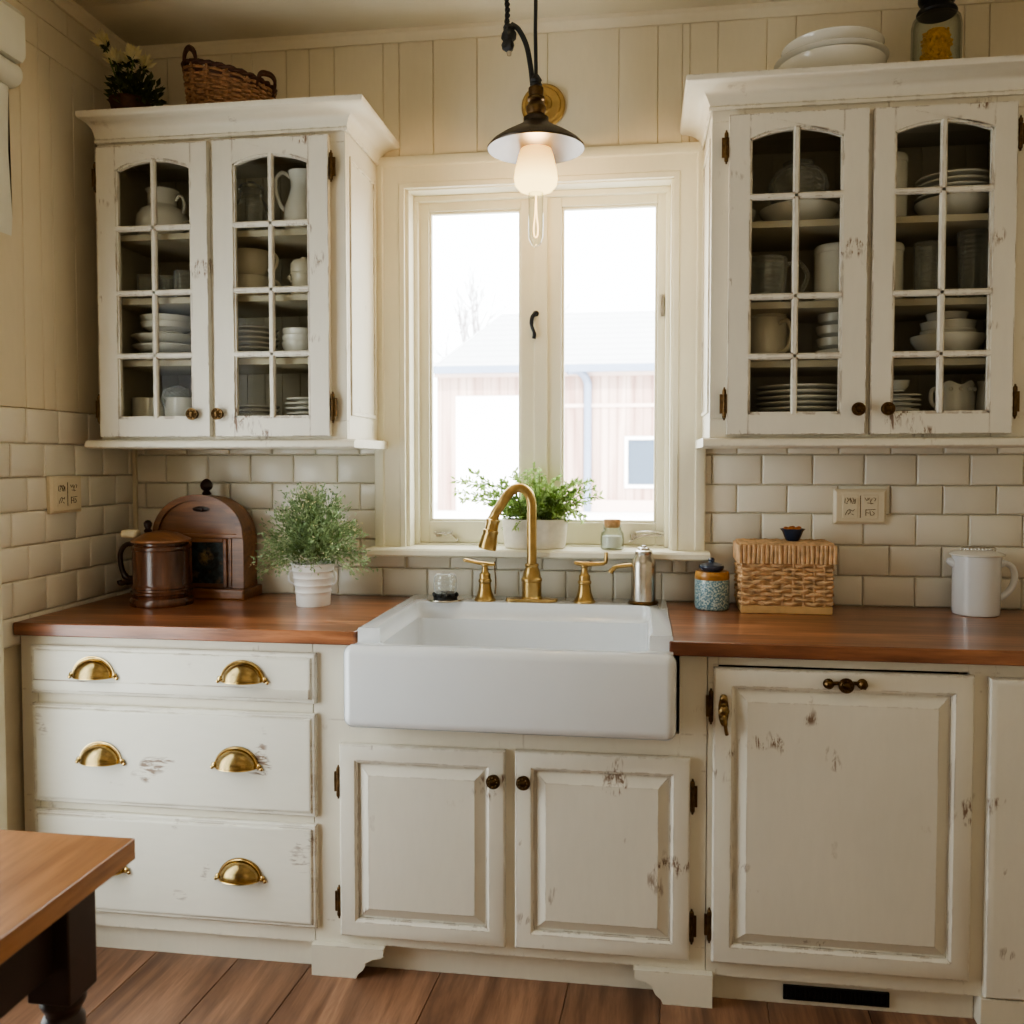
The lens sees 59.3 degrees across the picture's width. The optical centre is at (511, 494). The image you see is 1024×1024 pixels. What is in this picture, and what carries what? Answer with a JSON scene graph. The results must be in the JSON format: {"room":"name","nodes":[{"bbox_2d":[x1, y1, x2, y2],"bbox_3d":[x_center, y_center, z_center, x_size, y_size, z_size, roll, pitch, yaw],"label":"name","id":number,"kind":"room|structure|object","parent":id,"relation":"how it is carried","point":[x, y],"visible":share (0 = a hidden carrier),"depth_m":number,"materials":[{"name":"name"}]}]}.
{"room":"kitchen","nodes":[
{"label":"kitchen","id":0,"kind":"room"},
{"bbox_2d":[0,0,132,830],"bbox_3d":[-1.675,-0.050,1.040,0.120,2.940,4.550,0,2,8],"label":"wall","id":1,"kind":"structure","parent":0,"point":[49,336],"depth_m":2.68,"materials":[{"name":"tile"}]},
{"bbox_2d":[0,513,6,829],"bbox_3d":[-1.538,0.039,1.792,0.100,2.585,1.350,0,2,8],"label":"window","id":2,"kind":"structure","parent":1,"relation":"in","point":[3,790],"depth_m":2.46,"materials":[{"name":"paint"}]},
{"bbox_2d":[0,0,25,234],"bbox_3d":[-1.450,-0.992,1.786,0.064,0.625,1.360,0,2,8],"label":"window blind","id":3,"kind":"object","parent":1,"relation":"attached to","point":[12,21],"visible":1,"depth_m":2.42,"materials":[{"name":"white fabric"}]},
{"bbox_2d":[46,475,80,513],"bbox_3d":[-1.362,-0.002,2.745,0.019,0.112,0.150,0,2,8],"label":"wall outlet","id":4,"kind":"object","parent":1,"relation":"attached to","point":[63,492],"visible":1,"depth_m":2.72,"materials":[{"name":"beige plastic"}]},
{"bbox_2d":[50,0,125,52],"bbox_3d":[-1.613,-1.420,0.888,0.029,0.039,4.370,0,2,8],"label":"trim","id":5,"kind":"structure","parent":1,"relation":"attached to","point":[74,10],"depth_m":2.83,"materials":[{"name":"beige paint"}]},
{"bbox_2d":[74,0,794,45],"bbox_3d":[-0.016,-1.468,0.704,3.445,0.080,4.660,0,2,8],"label":"ceiling","id":6,"kind":"structure","parent":0,"point":[137,22],"depth_m":2.81,"materials":[{"name":"paint"}]},
{"bbox_2d":[487,0,584,242],"bbox_3d":[0.080,-1.116,2.674,0.282,0.788,0.440,0,2,8],"label":"pendant lamp","id":7,"kind":"object","parent":6,"relation":"hanging from","point":[536,144],"visible":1,"depth_m":2.57,"materials":[{"name":"brown metal"}]},
{"bbox_2d":[526,84,545,113],"bbox_3d":[0.069,-1.133,2.595,0.060,0.090,0.060,0,2,8],"label":"socket","id":8,"kind":"object","parent":7,"relation":"attached to","point":[535,98],"depth_m":2.57,"materials":[{"name":"gold metal"}]},
{"bbox_2d":[0,947,976,1023],"bbox_3d":[-0.032,1.401,0.768,3.465,0.060,4.636,0,2,8],"label":"floor","id":9,"kind":"structure","parent":0,"point":[131,986],"depth_m":2.32,"materials":[{"name":"wood"}]},
{"bbox_2d":[0,830,134,1023],"bbox_3d":[-1.143,0.979,1.013,0.862,0.765,1.168,0,2,8],"label":"kitchen table","id":10,"kind":"object","parent":9,"relation":"on","point":[49,882],"visible":1,"depth_m":1.42,"materials":[{"name":"brown wood"}]},
{"bbox_2d":[21,635,318,963],"bbox_3d":[-0.925,0.841,2.778,0.878,0.907,0.658,0,2,8],"label":"base cabinet","id":11,"kind":"object","parent":9,"relation":"on","point":[204,754],"visible":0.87,"depth_m":2.49,"materials":[{"name":"beige paint"}]},
{"bbox_2d":[13,593,410,644],"bbox_3d":[-0.862,0.367,2.768,0.999,0.036,0.630,0,2,8],"label":"countertop","id":12,"kind":"structure","parent":11,"relation":"on","point":[264,617],"depth_m":2.54,"materials":[{"name":"wood"}]},
{"bbox_2d":[117,520,194,608],"bbox_3d":[-1.122,0.212,2.847,0.220,0.266,0.194,-1,3,-30],"label":"lidded tankard","id":13,"kind":"object","parent":12,"relation":"on","point":[161,559],"visible":1,"depth_m":2.79,"materials":[{"name":"brown wood"}]},
{"bbox_2d":[153,479,261,599],"bbox_3d":[-1.026,0.142,3.010,0.336,0.394,0.144,0,2,8],"label":"bread box","id":14,"kind":"object","parent":12,"relation":"on","point":[223,534],"visible":0.84,"depth_m":2.96,"materials":[{"name":"brown wood"}]},
{"bbox_2d":[192,542,222,583],"bbox_3d":[-1.001,0.223,2.965,0.112,0.138,0.004,0,2,8],"label":"picture","id":15,"kind":"object","parent":14,"relation":"on","point":[207,557],"depth_m":2.96},
{"bbox_2d":[189,538,227,586],"bbox_3d":[-1.001,0.223,2.962,0.134,0.160,0.010,0,2,8],"label":"picture frame","id":16,"kind":"object","parent":14,"relation":"on","point":[209,556],"depth_m":2.96,"materials":[{"name":"brown wood"}]},
{"bbox_2d":[250,481,377,606],"bbox_3d":[-0.627,0.151,2.835,0.406,0.390,0.319,0,2,-8],"label":"potted plant","id":17,"kind":"object","parent":12,"relation":"on","point":[313,537],"visible":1,"depth_m":2.79,"materials":[{"name":"green plant"}]},
{"bbox_2d":[311,644,712,1007],"bbox_3d":[0.025,0.845,2.652,1.068,0.907,0.641,0,2,8],"label":"base cabinet","id":18,"kind":"object","parent":9,"relation":"on","point":[580,860],"visible":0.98,"depth_m":2.37,"materials":[{"name":"beige paint"}]},
{"bbox_2d":[704,657,1023,1023],"bbox_3d":[1.187,0.852,2.486,1.321,0.907,0.641,0,2,8],"label":"base cabinet","id":19,"kind":"object","parent":9,"relation":"on","point":[865,819],"visible":0.97,"depth_m":2.23,"materials":[{"name":"beige paint"}]},
{"bbox_2d":[783,984,888,1007],"bbox_3d":[0.827,1.280,2.300,0.260,0.036,0.008,0,2,8],"label":"floor vent","id":20,"kind":"object","parent":19,"relation":"attached to","point":[790,991],"visible":1,"depth_m":2.30,"materials":[{"name":"black metal"}]},
{"bbox_2d":[667,602,1023,665],"bbox_3d":[1.144,0.378,2.479,1.421,0.036,0.638,0,2,8],"label":"countertop","id":21,"kind":"structure","parent":19,"relation":"on","point":[851,633],"depth_m":2.34,"materials":[{"name":"wood"}]},
{"bbox_2d":[343,558,676,740],"bbox_3d":[0.029,0.404,2.603,0.857,0.387,0.672,0,2,8],"label":"farmhouse sink","id":22,"kind":"object","parent":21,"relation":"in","point":[604,668],"depth_m":2.30,"materials":[{"name":"white ceramic"}]},
{"bbox_2d":[426,573,463,602],"bbox_3d":[-0.211,0.291,2.856,0.120,0.085,0.120,0,2,8],"label":"glass jar","id":23,"kind":"object","parent":22,"relation":"on","point":[439,596],"visible":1,"depth_m":2.83,"materials":[{"name":"clear glass"}]},
{"bbox_2d":[355,594,672,654],"bbox_3d":[0.039,0.468,2.616,0.823,0.250,0.648,0,2,8],"label":"basin","id":24,"kind":"object","parent":22,"relation":"in","point":[606,626],"depth_m":2.76,"materials":[{"name":"ceramic"}]},
{"bbox_2d":[478,483,557,602],"bbox_3d":[0.019,0.148,2.825,0.250,0.374,0.073,0,2,-5],"label":"faucet","id":25,"kind":"object","parent":22,"relation":"on","point":[531,580],"visible":1,"depth_m":2.81,"materials":[{"name":"gold metal"}]},
{"bbox_2d":[574,552,607,603],"bbox_3d":[0.246,0.256,2.807,0.107,0.158,0.068,0,2,8],"label":"handle","id":26,"kind":"object","parent":22,"relation":"on","point":[584,594],"visible":1,"depth_m":2.80,"materials":[{"name":"gold metal"}]},
{"bbox_2d":[608,545,658,605],"bbox_3d":[0.377,0.245,2.794,0.156,0.181,0.094,0,2,8],"label":"soap dispenser","id":27,"kind":"object","parent":22,"relation":"on","point":[643,564],"visible":1,"depth_m":2.76,"materials":[{"name":"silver metal"}]},
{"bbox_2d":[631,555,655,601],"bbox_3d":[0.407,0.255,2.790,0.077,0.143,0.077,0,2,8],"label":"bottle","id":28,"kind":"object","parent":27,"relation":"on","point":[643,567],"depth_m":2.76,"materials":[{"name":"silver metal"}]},
{"bbox_2d":[695,557,729,610],"bbox_3d":[0.613,0.270,2.758,0.105,0.158,0.105,0,2,8],"label":"jar","id":29,"kind":"object","parent":21,"relation":"on","point":[712,583],"visible":1,"depth_m":2.72,"materials":[{"name":"blue ceramic"}]},
{"bbox_2d":[733,538,836,614],"bbox_3d":[0.824,0.244,2.736,0.288,0.212,0.172,0,2,8],"label":"wicker basket","id":30,"kind":"object","parent":21,"relation":"on","point":[773,576],"visible":1,"depth_m":2.66,"materials":[{"name":"wicker"}]},
{"bbox_2d":[780,526,804,540],"bbox_3d":[0.851,0.116,2.729,0.076,0.044,0.062,0,2,8],"label":"bowl","id":31,"kind":"object","parent":30,"relation":"on","point":[791,533],"visible":1,"depth_m":2.71,"materials":[{"name":"blue ceramic"}]},
{"bbox_2d":[946,546,1017,617],"bbox_3d":[1.378,0.252,2.663,0.166,0.202,0.152,-1,3,-31],"label":"jug","id":32,"kind":"object","parent":21,"relation":"on","point":[976,573],"visible":1,"depth_m":2.61,"materials":[{"name":"white ceramic"}]},
{"bbox_2d":[128,1,1023,685],"bbox_3d":[0.301,-0.124,2.980,3.485,2.940,0.150,0,2,8],"label":"wall","id":33,"kind":"structure","parent":0,"point":[620,86],"depth_m":2.86,"materials":[{"name":"tile"}]},
{"bbox_2d":[132,449,138,529],"bbox_3d":[-1.310,0.076,3.134,0.012,0.513,0.012,0,2,8],"label":"trim","id":34,"kind":"structure","parent":33,"relation":"attached to","point":[134,451],"depth_m":3.13,"materials":[{"name":"beige tile"}]},
{"bbox_2d":[75,94,399,449],"bbox_3d":[-0.842,-0.647,2.837,0.898,1.002,0.408,0,2,8],"label":"upper cabinet","id":35,"kind":"object","parent":33,"relation":"attached to","point":[204,152],"visible":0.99,"depth_m":2.71,"materials":[{"name":"beige paint"}]},
{"bbox_2d":[89,29,166,108],"bbox_3d":[-1.195,-1.300,2.834,0.232,0.303,0.171,0,2,8],"label":"potted plant","id":36,"kind":"object","parent":35,"relation":"on","point":[132,95],"visible":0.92,"depth_m":2.81,"materials":[{"name":"plant"}]},
{"bbox_2d":[132,397,164,416],"bbox_3d":[-1.171,-0.272,2.906,0.104,0.080,0.104,0,2,8],"label":"round dish","id":37,"kind":"object","parent":35,"relation":"on","point":[141,406],"visible":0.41,"depth_m":2.86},
{"bbox_2d":[135,186,188,234],"bbox_3d":[-1.121,-0.890,2.890,0.168,0.171,0.166,0,2,8],"label":"jug","id":38,"kind":"object","parent":35,"relation":"on","point":[168,212],"visible":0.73,"depth_m":2.84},
{"bbox_2d":[137,358,190,359],"bbox_3d":[-1.111,-0.434,2.905,0.216,0.026,0.216,0,2,8],"label":"plate","id":39,"kind":"object","parent":35,"relation":"on","point":[182,358],"visible":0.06,"depth_m":2.84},
{"bbox_2d":[131,343,190,352],"bbox_3d":[-1.114,-0.466,2.908,0.216,0.026,0.216,0,2,8],"label":"plate","id":40,"kind":"object","parent":39,"relation":"on","point":[142,347],"visible":0.56,"depth_m":2.83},
{"bbox_2d":[131,332,190,344],"bbox_3d":[-1.114,-0.497,2.906,0.216,0.026,0.216,0,2,8],"label":"plate","id":41,"kind":"object","parent":40,"relation":"on","point":[147,337],"visible":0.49,"depth_m":2.83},
{"bbox_2d":[140,320,190,333],"bbox_3d":[-1.111,-0.536,2.902,0.164,0.034,0.164,0,2,8],"label":"bowl","id":42,"kind":"object","parent":41,"relation":"on","point":[165,326],"visible":0.66,"depth_m":2.85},
{"bbox_2d":[139,313,190,322],"bbox_3d":[-1.114,-0.556,2.904,0.164,0.034,0.164,0,2,8],"label":"bowl","id":43,"kind":"object","parent":42,"relation":"on","point":[162,316],"visible":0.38,"depth_m":2.84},
{"bbox_2d":[165,397,191,415],"bbox_3d":[-1.061,-0.272,2.900,0.110,0.080,0.110,0,2,8],"label":"round dish","id":44,"kind":"object","parent":35,"relation":"on","point":[174,406],"visible":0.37,"depth_m":2.85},
{"bbox_2d":[161,386,191,407],"bbox_3d":[-1.079,-0.310,2.901,0.098,0.086,0.097,0,2,8],"label":"ball","id":45,"kind":"object","parent":44,"relation":"in","point":[166,390],"visible":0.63,"depth_m":2.88,"materials":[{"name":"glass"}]},
{"bbox_2d":[121,228,306,262],"bbox_3d":[-0.855,-0.795,2.874,0.742,0.018,0.297,0,2,8],"label":"shelf","id":46,"kind":"object","parent":35,"relation":"attached to","point":[290,244],"depth_m":2.82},
{"bbox_2d":[122,294,307,317],"bbox_3d":[-0.855,-0.601,2.882,0.742,0.018,0.297,0,2,8],"label":"shelf","id":47,"kind":"object","parent":35,"relation":"attached to","point":[286,305],"depth_m":2.81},
{"bbox_2d":[123,358,307,375],"bbox_3d":[-0.855,-0.411,2.889,0.742,0.018,0.297,0,2,8],"label":"shelf","id":48,"kind":"object","parent":35,"relation":"attached to","point":[252,366],"depth_m":2.82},
{"bbox_2d":[181,44,276,103],"bbox_3d":[-0.886,-1.269,2.827,0.291,0.239,0.245,-1,2,-14],"label":"wicker basket","id":49,"kind":"object","parent":35,"relation":"on","point":[203,84],"visible":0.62,"depth_m":2.73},
{"bbox_2d":[237,181,267,215],"bbox_3d":[-0.824,-0.897,2.848,0.114,0.188,0.112,0,2,8],"label":"glass jar","id":50,"kind":"object","parent":35,"relation":"on","point":[247,190],"visible":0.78,"depth_m":2.84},
{"bbox_2d":[239,357,267,358],"bbox_3d":[-0.826,-0.426,2.867,0.160,0.013,0.160,0,2,8],"label":"plate","id":51,"kind":"object","parent":35,"relation":"on","point":[241,357],"visible":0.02,"depth_m":2.80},
{"bbox_3d":[-0.822,-0.442,2.867,0.160,0.013,0.160,0,2,8],"label":"plate","id":52,"kind":"object","parent":51,"relation":"on","visible":0},
{"bbox_2d":[239,346,278,350],"bbox_3d":[-0.824,-0.457,2.862,0.160,0.013,0.160,0,2,8],"label":"plate","id":53,"kind":"object","parent":52,"relation":"on","point":[241,348],"visible":0.28,"depth_m":2.81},
{"bbox_2d":[239,341,277,346],"bbox_3d":[-0.827,-0.473,2.864,0.160,0.013,0.160,0,2,8],"label":"plate","id":54,"kind":"object","parent":53,"relation":"on","point":[241,343],"visible":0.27,"depth_m":2.81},
{"bbox_2d":[238,336,278,342],"bbox_3d":[-0.823,-0.489,2.865,0.160,0.013,0.160,0,2,8],"label":"plate","id":55,"kind":"object","parent":54,"relation":"on","point":[241,338],"visible":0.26,"depth_m":2.81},
{"bbox_2d":[238,274,280,295],"bbox_3d":[-0.822,-0.649,2.864,0.137,0.080,0.120,-2,3,-44],"label":"teacup","id":56,"kind":"object","parent":35,"relation":"on","point":[244,280],"visible":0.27,"depth_m":2.81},
{"bbox_2d":[237,248,278,276],"bbox_3d":[-0.818,-0.730,2.858,0.138,0.080,0.120,-1,2,-24],"label":"teacup","id":57,"kind":"object","parent":56,"relation":"on","point":[255,261],"visible":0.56,"depth_m":2.81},
{"bbox_2d":[274,168,306,228],"bbox_3d":[-0.659,-0.907,2.823,0.125,0.210,0.124,2,3,39],"label":"pitcher","id":58,"kind":"object","parent":35,"relation":"on","point":[295,207],"visible":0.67,"depth_m":2.78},
{"bbox_2d":[282,340,307,357],"bbox_3d":[-0.666,-0.450,2.843,0.120,0.062,0.120,0,2,8],"label":"bowl","id":59,"kind":"object","parent":35,"relation":"on","point":[292,345],"visible":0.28,"depth_m":2.79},
{"bbox_2d":[282,334,307,340],"bbox_3d":[-0.665,-0.469,2.839,0.120,0.062,0.120,0,2,8],"label":"bowl","id":60,"kind":"object","parent":59,"relation":"on","point":[286,337],"visible":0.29,"depth_m":2.79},
{"bbox_2d":[282,327,307,334],"bbox_3d":[-0.664,-0.489,2.840,0.120,0.062,0.120,0,2,8],"label":"bowl","id":61,"kind":"object","parent":60,"relation":"on","point":[291,330],"visible":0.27,"depth_m":2.79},
{"bbox_2d":[287,257,307,293],"bbox_3d":[-0.654,-0.678,2.832,0.088,0.140,0.088,2,3,42],"label":"sugar pot","id":62,"kind":"object","parent":35,"relation":"on","point":[298,267],"visible":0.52,"depth_m":2.79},
{"bbox_2d":[366,142,709,561],"bbox_3d":[0.085,-0.450,2.955,1.101,1.313,0.236,0,2,8],"label":"window","id":63,"kind":"structure","parent":33,"relation":"in","point":[667,178],"depth_m":2.96,"materials":[{"name":"paint"}]},
{"bbox_2d":[450,462,603,548],"bbox_3d":[0.046,0.031,2.941,0.519,0.283,0.156,0,2,12],"label":"planter","id":64,"kind":"object","parent":63,"relation":"on","point":[551,528],"visible":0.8,"depth_m":2.91,"materials":[{"name":"plant"}]},
{"bbox_2d":[600,519,623,549],"bbox_3d":[0.324,0.127,2.905,0.076,0.096,0.076,0,2,8],"label":"spice jar","id":65,"kind":"object","parent":63,"relation":"on","point":[609,542],"visible":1,"depth_m":2.88,"materials":[{"name":"clear glass"}]},
{"bbox_2d":[134,0,1023,59],"bbox_3d":[0.288,-1.494,2.837,3.245,0.039,0.029,0,2,8],"label":"trim","id":66,"kind":"structure","parent":33,"relation":"attached to","point":[795,8],"depth_m":2.86,"materials":[{"name":"beige paint"}]},
{"bbox_2d":[680,55,1023,448],"bbox_3d":[0.995,-0.637,2.576,1.001,1.002,0.408,0,2,8],"label":"upper cabinet","id":67,"kind":"object","parent":33,"relation":"attached to","point":[853,121],"visible":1,"depth_m":2.45,"materials":[{"name":"beige paint"}]},
{"bbox_2d":[751,313,790,360],"bbox_3d":[0.748,-0.454,2.620,0.121,0.151,0.155,0,2,8],"label":"mug","id":68,"kind":"object","parent":67,"relation":"on","point":[768,330],"visible":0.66,"depth_m":2.59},
{"bbox_2d":[751,255,809,302],"bbox_3d":[0.778,-0.616,2.630,0.171,0.148,0.110,0,2,8],"label":"glass mug","id":69,"kind":"object","parent":67,"relation":"on","point":[784,283],"visible":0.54,"depth_m":2.60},
{"bbox_2d":[759,199,839,220],"bbox_3d":[0.833,-0.797,2.615,0.224,0.062,0.224,0,2,8],"label":"serving bowl","id":70,"kind":"object","parent":67,"relation":"on","point":[809,209],"visible":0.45,"depth_m":2.54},
{"bbox_2d":[768,159,829,203],"bbox_3d":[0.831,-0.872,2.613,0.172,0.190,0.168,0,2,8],"label":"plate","id":71,"kind":"object","parent":70,"relation":"in","point":[804,163],"visible":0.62,"depth_m":2.59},
{"bbox_2d":[814,242,838,300],"bbox_3d":[0.936,-0.631,2.607,0.120,0.180,0.120,0,2,8],"label":"canister","id":72,"kind":"object","parent":67,"relation":"on","point":[826,256],"visible":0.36,"depth_m":2.56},
{"bbox_2d":[816,348,837,359],"bbox_3d":[0.945,-0.399,2.613,0.120,0.040,0.120,0,2,8],"label":"bowl","id":73,"kind":"object","parent":67,"relation":"on","point":[835,349],"visible":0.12,"depth_m":2.58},
{"bbox_2d":[816,336,837,349],"bbox_3d":[0.945,-0.433,2.614,0.120,0.040,0.120,0,2,8],"label":"bowl","id":74,"kind":"object","parent":73,"relation":"on","point":[826,342],"visible":0.41,"depth_m":2.58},
{"bbox_2d":[815,324,837,337],"bbox_3d":[0.943,-0.468,2.613,0.120,0.040,0.120,0,2,8],"label":"bowl","id":75,"kind":"object","parent":74,"relation":"on","point":[831,330],"visible":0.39,"depth_m":2.58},
{"bbox_2d":[817,312,837,325],"bbox_3d":[0.947,-0.502,2.611,0.120,0.040,0.120,0,2,8],"label":"bowl","id":76,"kind":"object","parent":75,"relation":"on","point":[830,318],"visible":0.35,"depth_m":2.58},
{"bbox_2d":[778,44,886,68],"bbox_3d":[0.910,-1.180,2.575,0.300,0.082,0.300,0,2,8],"label":"mixing bowl","id":77,"kind":"object","parent":67,"relation":"on","point":[840,54],"visible":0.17,"depth_m":2.45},
{"bbox_2d":[774,37,888,68],"bbox_3d":[0.910,-1.221,2.573,0.312,0.032,0.312,0,2,8],"label":"serving platter","id":78,"kind":"object","parent":77,"relation":"on","point":[842,40],"visible":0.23,"depth_m":2.45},
{"bbox_2d":[781,25,884,56],"bbox_3d":[0.917,-1.249,2.581,0.280,0.060,0.280,0,2,8],"label":"plate","id":79,"kind":"object","parent":78,"relation":"on","point":[849,30],"visible":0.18,"depth_m":2.46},
{"bbox_2d":[750,358,985,376],"bbox_3d":[1.000,-0.370,2.627,0.809,0.018,0.297,0,2,8],"label":"shelf","id":80,"kind":"object","parent":67,"relation":"attached to","point":[953,367],"depth_m":2.55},
{"bbox_2d":[751,297,986,323],"bbox_3d":[1.000,-0.533,2.620,0.809,0.018,0.297,0,2,8],"label":"shelf","id":81,"kind":"object","parent":67,"relation":"attached to","point":[907,311],"depth_m":2.51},
{"bbox_2d":[752,213,988,251],"bbox_3d":[1.000,-0.757,2.612,0.809,0.018,0.297,0,2,8],"label":"shelf","id":82,"kind":"object","parent":67,"relation":"attached to","point":[767,236],"depth_m":2.57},
{"bbox_2d":[895,241,904,298],"bbox_3d":[1.063,-0.630,2.589,0.120,0.178,0.120,0,2,8],"label":"canister","id":83,"kind":"object","parent":67,"relation":"on","point":[900,248],"visible":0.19,"depth_m":2.54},
{"bbox_2d":[896,151,908,215],"bbox_3d":[1.078,-0.867,2.578,0.103,0.205,0.103,0,2,8],"label":"canister","id":84,"kind":"object","parent":67,"relation":"on","point":[902,157],"visible":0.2,"depth_m":2.53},
{"bbox_2d":[914,240,937,298],"bbox_3d":[1.183,-0.629,2.572,0.068,0.178,0.068,0,2,8],"label":"glass tumbler","id":85,"kind":"object","parent":67,"relation":"on","point":[915,273],"visible":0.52,"depth_m":2.57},
{"bbox_2d":[910,0,962,60],"bbox_3d":[1.193,-1.276,2.530,0.132,0.277,0.132,0,2,8],"label":"pasta jar","id":86,"kind":"object","parent":67,"relation":"on","point":[936,43],"visible":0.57,"depth_m":2.50,"materials":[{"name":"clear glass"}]},
{"bbox_2d":[910,331,985,358],"bbox_3d":[1.245,-0.415,2.571,0.200,0.076,0.200,0,2,8],"label":"salad bowl","id":87,"kind":"object","parent":67,"relation":"on","point":[960,340],"visible":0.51,"depth_m":2.50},
{"bbox_2d":[920,327,976,334],"bbox_3d":[1.245,-0.445,2.570,0.148,0.046,0.148,0,2,8],"label":"soup bowl","id":88,"kind":"object","parent":87,"relation":"in","point":[953,329],"visible":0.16,"depth_m":2.50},
{"bbox_2d":[920,319,976,330],"bbox_3d":[1.245,-0.469,2.569,0.148,0.046,0.148,0,2,8],"label":"soup bowl","id":89,"kind":"object","parent":88,"relation":"on","point":[949,323],"visible":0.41,"depth_m":2.51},
{"bbox_2d":[925,311,968,320],"bbox_3d":[1.241,-0.499,2.569,0.112,0.036,0.112,0,2,8],"label":"dish","id":90,"kind":"object","parent":89,"relation":"on","point":[948,314],"visible":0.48,"depth_m":2.52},
{"bbox_2d":[913,192,988,215],"bbox_3d":[1.253,-0.797,2.556,0.208,0.066,0.208,0,2,8],"label":"serving bowl","id":91,"kind":"object","parent":67,"relation":"on","point":[971,202],"visible":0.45,"depth_m":2.48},
{"bbox_2d":[914,192,988,203],"bbox_3d":[1.251,-0.837,2.552,0.204,0.014,0.204,0,2,8],"label":"platter","id":92,"kind":"object","parent":91,"relation":"on","point":[924,196],"visible":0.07,"depth_m":2.53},
{"bbox_2d":[915,181,988,197],"bbox_3d":[1.256,-0.854,2.553,0.204,0.014,0.204,0,2,8],"label":"platter","id":93,"kind":"object","parent":92,"relation":"on","point":[957,183],"visible":0.12,"depth_m":2.46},
{"bbox_2d":[917,175,988,186],"bbox_3d":[1.252,-0.870,2.553,0.204,0.014,0.204,0,2,8],"label":"platter","id":94,"kind":"object","parent":93,"relation":"on","point":[934,182],"visible":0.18,"depth_m":2.48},
{"bbox_2d":[914,168,989,186],"bbox_3d":[1.251,-0.887,2.551,0.204,0.014,0.204,0,2,8],"label":"platter","id":95,"kind":"object","parent":94,"relation":"on","point":[966,171],"visible":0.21,"depth_m":2.48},
{"bbox_2d":[928,380,976,410],"bbox_3d":[1.265,-0.273,2.575,0.117,0.105,0.112,2,3,36],"label":"jug","id":96,"kind":"object","parent":67,"relation":"on","point":[956,396],"visible":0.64,"depth_m":2.53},
{"bbox_2d":[957,228,987,297],"bbox_3d":[1.308,-0.642,2.554,0.086,0.205,0.086,0,2,8],"label":"glass tumbler","id":97,"kind":"object","parent":67,"relation":"on","point":[958,234],"visible":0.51,"depth_m":2.56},
{"bbox_2d":[975,381,984,409],"bbox_3d":[1.361,-0.272,2.560,0.076,0.104,0.076,0,2,8],"label":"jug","id":98,"kind":"object","parent":67,"relation":"on","point":[980,395],"visible":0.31,"depth_m":2.55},
{"bbox_3d":[0.843,-0.229,2.635,0.248,0.014,0.248,0,2,8],"label":"dinner plate","id":99,"kind":"object","parent":67,"relation":"on","visible":0},
{"bbox_2d":[757,406,836,411],"bbox_3d":[0.843,-0.245,2.634,0.248,0.014,0.248,0,2,8],"label":"dinner plate","id":100,"kind":"object","parent":99,"relation":"on","point":[799,408],"visible":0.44,"depth_m":2.55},
{"bbox_2d":[755,401,836,406],"bbox_3d":[0.840,-0.261,2.633,0.248,0.014,0.248,0,2,8],"label":"dinner plate","id":101,"kind":"object","parent":100,"relation":"on","point":[777,403],"visible":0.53,"depth_m":2.56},
{"bbox_2d":[755,395,836,401],"bbox_3d":[0.841,-0.277,2.635,0.248,0.014,0.248,0,2,8],"label":"dinner plate","id":102,"kind":"object","parent":101,"relation":"on","point":[784,397],"visible":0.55,"depth_m":2.56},
{"bbox_2d":[756,389,836,396],"bbox_3d":[0.841,-0.293,2.633,0.248,0.014,0.248,0,2,8],"label":"dinner plate","id":103,"kind":"object","parent":102,"relation":"on","point":[799,391],"visible":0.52,"depth_m":2.56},
{"bbox_2d":[755,383,836,390],"bbox_3d":[0.841,-0.309,2.635,0.248,0.014,0.248,0,2,8],"label":"dinner plate","id":104,"kind":"object","parent":103,"relation":"on","point":[802,385],"visible":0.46,"depth_m":2.56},
{"bbox_3d":[1.116,-0.227,2.598,0.116,0.012,0.116,0,2,8],"label":"plate","id":105,"kind":"object","parent":67,"relation":"on","visible":0},
{"bbox_2d":[895,408,919,410],"bbox_3d":[1.114,-0.241,2.596,0.116,0.012,0.116,0,2,8],"label":"plate","id":106,"kind":"object","parent":105,"relation":"on","point":[896,409],"visible":0.22,"depth_m":2.54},
{"bbox_2d":[894,403,921,407],"bbox_3d":[1.117,-0.255,2.595,0.116,0.012,0.116,0,2,8],"label":"plate","id":107,"kind":"object","parent":106,"relation":"on","point":[897,405],"visible":0.54,"depth_m":2.55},
{"bbox_2d":[893,398,920,403],"bbox_3d":[1.117,-0.269,2.595,0.116,0.012,0.116,0,2,8],"label":"plate","id":108,"kind":"object","parent":107,"relation":"on","point":[898,400],"visible":0.52,"depth_m":2.55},
{"bbox_2d":[893,393,921,398],"bbox_3d":[1.118,-0.283,2.595,0.116,0.012,0.116,0,2,8],"label":"plate","id":109,"kind":"object","parent":108,"relation":"on","point":[900,395],"visible":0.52,"depth_m":2.55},
{"bbox_2d":[893,380,909,391],"bbox_3d":[1.108,-0.313,2.595,0.072,0.032,0.072,0,2,8],"label":"dish","id":110,"kind":"object","parent":109,"relation":"on","point":[898,385],"visible":0.55,"depth_m":2.57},
{"bbox_2d":[833,489,886,523],"bbox_3d":[1.078,0.036,2.789,0.157,0.108,0.019,0,2,8],"label":"wall outlet","id":111,"kind":"object","parent":33,"relation":"attached to","point":[850,506],"visible":1,"depth_m":2.78,"materials":[{"name":"beige plastic"}]},
{"label":"outside","id":112,"kind":"structure","parent":0,"visible":0},
{"bbox_2d":[434,478,653,519],"bbox_3d":[6.794,0.131,47.779,120.000,0.300,89.400,0,2,8],"label":"ground","id":113,"kind":"structure","parent":112,"point":[437,513],"depth_m":30.23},
{"bbox_2d":[433,256,576,363],"bbox_3d":[0.470,-5.575,45.152,9.219,11.329,6.357,-1,2,-20],"label":"bare tree","id":114,"kind":"object","parent":113,"relation":"on","point":[475,328],"visible":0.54,"depth_m":42.81,"materials":[{"name":"grey plant"}]},
{"bbox_2d":[433,310,654,511],"bbox_3d":[5.976,-3.386,35.236,16.927,7.692,9.180,0,2,8],"label":"barn","id":115,"kind":"object","parent":113,"relation":"on","point":[609,391],"visible":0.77,"depth_m":32.09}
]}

